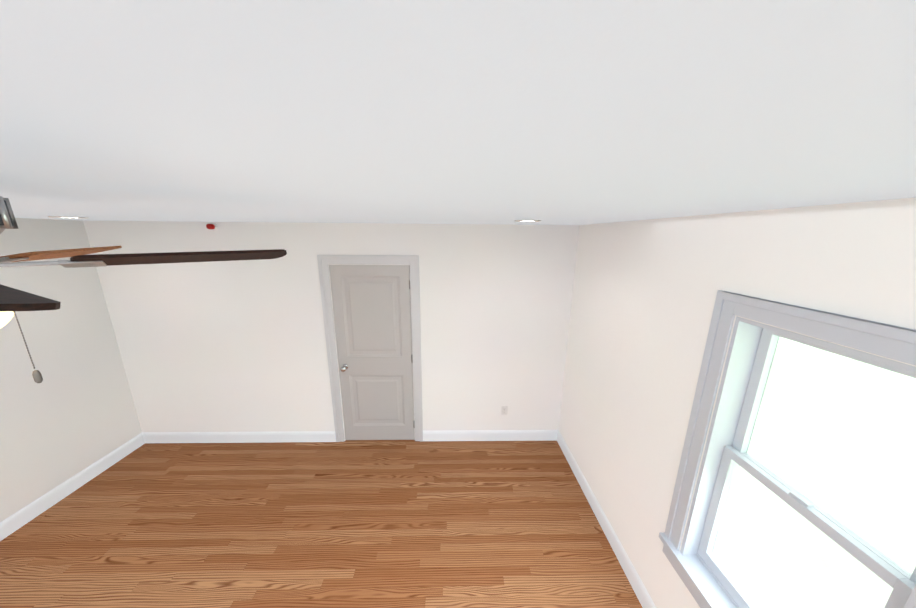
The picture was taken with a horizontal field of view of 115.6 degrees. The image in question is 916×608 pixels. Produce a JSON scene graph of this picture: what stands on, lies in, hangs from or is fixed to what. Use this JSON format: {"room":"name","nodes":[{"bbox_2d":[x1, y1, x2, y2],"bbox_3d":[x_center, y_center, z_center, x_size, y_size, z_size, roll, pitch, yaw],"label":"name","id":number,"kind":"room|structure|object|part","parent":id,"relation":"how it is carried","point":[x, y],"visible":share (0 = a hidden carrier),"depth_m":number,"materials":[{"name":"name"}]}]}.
{"room":"empty bedroom","nodes":[
{"label":"empty bedroom","id":0,"kind":"room"},
{"bbox_2d":[0,218,141,521],"bbox_3d":[-3.609,0.942,0.703,0.180,2.440,5.110,0,13,-1],"label":"wall","id":1,"kind":"structure","parent":0,"point":[73,413],"depth_m":2.55,"materials":[{"name":"paint"}]},
{"bbox_2d":[0,432,143,540],"bbox_3d":[-3.539,1.863,1.827,0.015,0.132,2.990,0,13,-1],"label":"baseboard","id":2,"kind":"structure","parent":1,"relation":"attached to","point":[11,524],"depth_m":2.61,"materials":[{"name":"paint"}]},
{"bbox_2d":[0,440,641,607],"bbox_3d":[-1.153,2.196,1.051,5.114,0.120,5.110,0,13,-1],"label":"floor","id":3,"kind":"structure","parent":0,"point":[415,524],"depth_m":2.31,"materials":[{"name":"brown wood"}]},
{"bbox_2d":[83,221,578,439],"bbox_3d":[-1.193,0.384,3.155,4.754,2.440,0.180,0,13,-1],"label":"wall","id":4,"kind":"structure","parent":0,"point":[227,346],"depth_m":3.01,"materials":[{"name":"paint"}]},
{"bbox_2d":[206,223,217,229],"bbox_3d":[-2.343,-0.735,2.739,0.068,0.068,0.068,0,13,-1],"label":"sprinkler","id":5,"kind":"object","parent":4,"relation":"attached to","point":[213,226],"visible":1,"depth_m":2.73,"materials":[{"name":"red plastic"}]},
{"bbox_2d":[144,431,335,443],"bbox_3d":[-2.475,1.525,3.298,2.147,0.132,0.015,0,13,-1],"label":"baseboard","id":6,"kind":"structure","parent":4,"relation":"attached to","point":[298,436],"depth_m":3.29,"materials":[{"name":"paint"}]},
{"bbox_2d":[317,255,422,441],"bbox_3d":[-0.898,0.555,3.102,1.000,2.140,0.020,0,13,-1],"label":"door frame","id":7,"kind":"structure","parent":4,"relation":"attached to","point":[324,261],"depth_m":3.01,"materials":[{"name":"paint"}]},
{"bbox_2d":[329,265,414,439],"bbox_3d":[-0.894,0.601,3.107,0.807,2.028,0.109,0,13,-1],"label":"door","id":8,"kind":"structure","parent":4,"relation":"in","point":[372,312],"depth_m":3.10,"materials":[{"name":"paint"}]},
{"bbox_3d":[-1.228,0.694,3.104,0.066,0.066,0.074,0,13,-1],"label":"knob","id":9,"kind":"part","parent":8,"relation":"part of","materials":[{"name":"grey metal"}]},
{"bbox_3d":[-0.499,0.593,3.120,0.016,1.710,0.011,0,13,-1],"label":"back door hinges","id":10,"kind":"part","parent":8,"relation":"part of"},
{"bbox_2d":[423,430,555,440],"bbox_3d":[0.361,1.534,3.360,1.543,0.132,0.015,0,13,-1],"label":"baseboard","id":11,"kind":"structure","parent":4,"relation":"attached to","point":[457,435],"depth_m":3.35,"materials":[{"name":"paint"}]},
{"bbox_2d":[501,406,507,414],"bbox_3d":[0.531,1.214,3.291,0.070,0.114,0.009,0,13,-1],"label":"electrical outlet","id":12,"kind":"object","parent":4,"relation":"attached to","point":[504,410],"visible":1,"depth_m":3.29,"materials":[{"name":"white plastic"}]},
{"bbox_2d":[0,0,915,224],"bbox_3d":[-1.132,-0.295,0.463,5.114,0.120,5.110,0,13,-1],"label":"ceiling","id":13,"kind":"structure","parent":0,"point":[548,112],"depth_m":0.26,"materials":[{"name":"paint"}]},
{"bbox_2d":[48,216,87,218],"bbox_3d":[-2.845,-0.633,2.110,0.184,0.006,0.184,0,13,-1],"label":"recessed light","id":14,"kind":"object","parent":13,"relation":"in","point":[66,217],"visible":1,"depth_m":2.07,"materials":[{"name":"white plastic"}]},
{"bbox_2d":[0,196,286,382],"bbox_3d":[-1.086,0.024,0.535,1.256,0.533,1.257,0,13,-1],"label":"ceiling fan","id":15,"kind":"object","parent":13,"relation":"hanging from","point":[12,300],"visible":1,"depth_m":0.70,"materials":[{"name":"brown wood"}]},
{"bbox_3d":[-1.061,0.062,0.571,0.224,0.096,0.224,0,13,-1],"label":"globe","id":16,"kind":"part","parent":15,"relation":"part of","materials":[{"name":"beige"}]},
{"bbox_2d":[515,220,540,221],"bbox_3d":[0.497,-0.593,2.061,0.184,0.006,0.184,0,13,-1],"label":"recessed light","id":17,"kind":"object","parent":13,"relation":"in","point":[527,220],"visible":1,"depth_m":2.04,"materials":[{"name":"white plastic"}]},
{"bbox_2d":[559,198,915,607],"bbox_3d":[1.324,0.959,0.811,0.180,2.440,5.110,0,13,-1],"label":"wall","id":18,"kind":"structure","parent":0,"point":[644,293],"depth_m":1.67,"materials":[{"name":"paint"}]},
{"bbox_2d":[556,430,655,607],"bbox_3d":[1.216,2.078,1.089,0.015,0.132,4.720,0,13,-1],"label":"baseboard","id":19,"kind":"structure","parent":18,"relation":"attached to","point":[643,596],"depth_m":2.25,"materials":[{"name":"paint"}]},
{"bbox_2d":[658,532,735,607],"bbox_3d":[1.245,1.562,0.952,0.116,0.117,1.524,0,13,-1],"label":"windowsill","id":20,"kind":"structure","parent":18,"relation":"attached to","point":[704,588],"depth_m":1.47,"materials":[{"name":"paint"}]},
{"bbox_2d":[664,290,915,607],"bbox_3d":[1.317,0.809,0.776,0.200,1.442,1.510,0,13,-1],"label":"window","id":21,"kind":"structure","parent":18,"relation":"in","point":[898,578],"depth_m":1.28,"materials":[{"name":"paint"}]}
]}

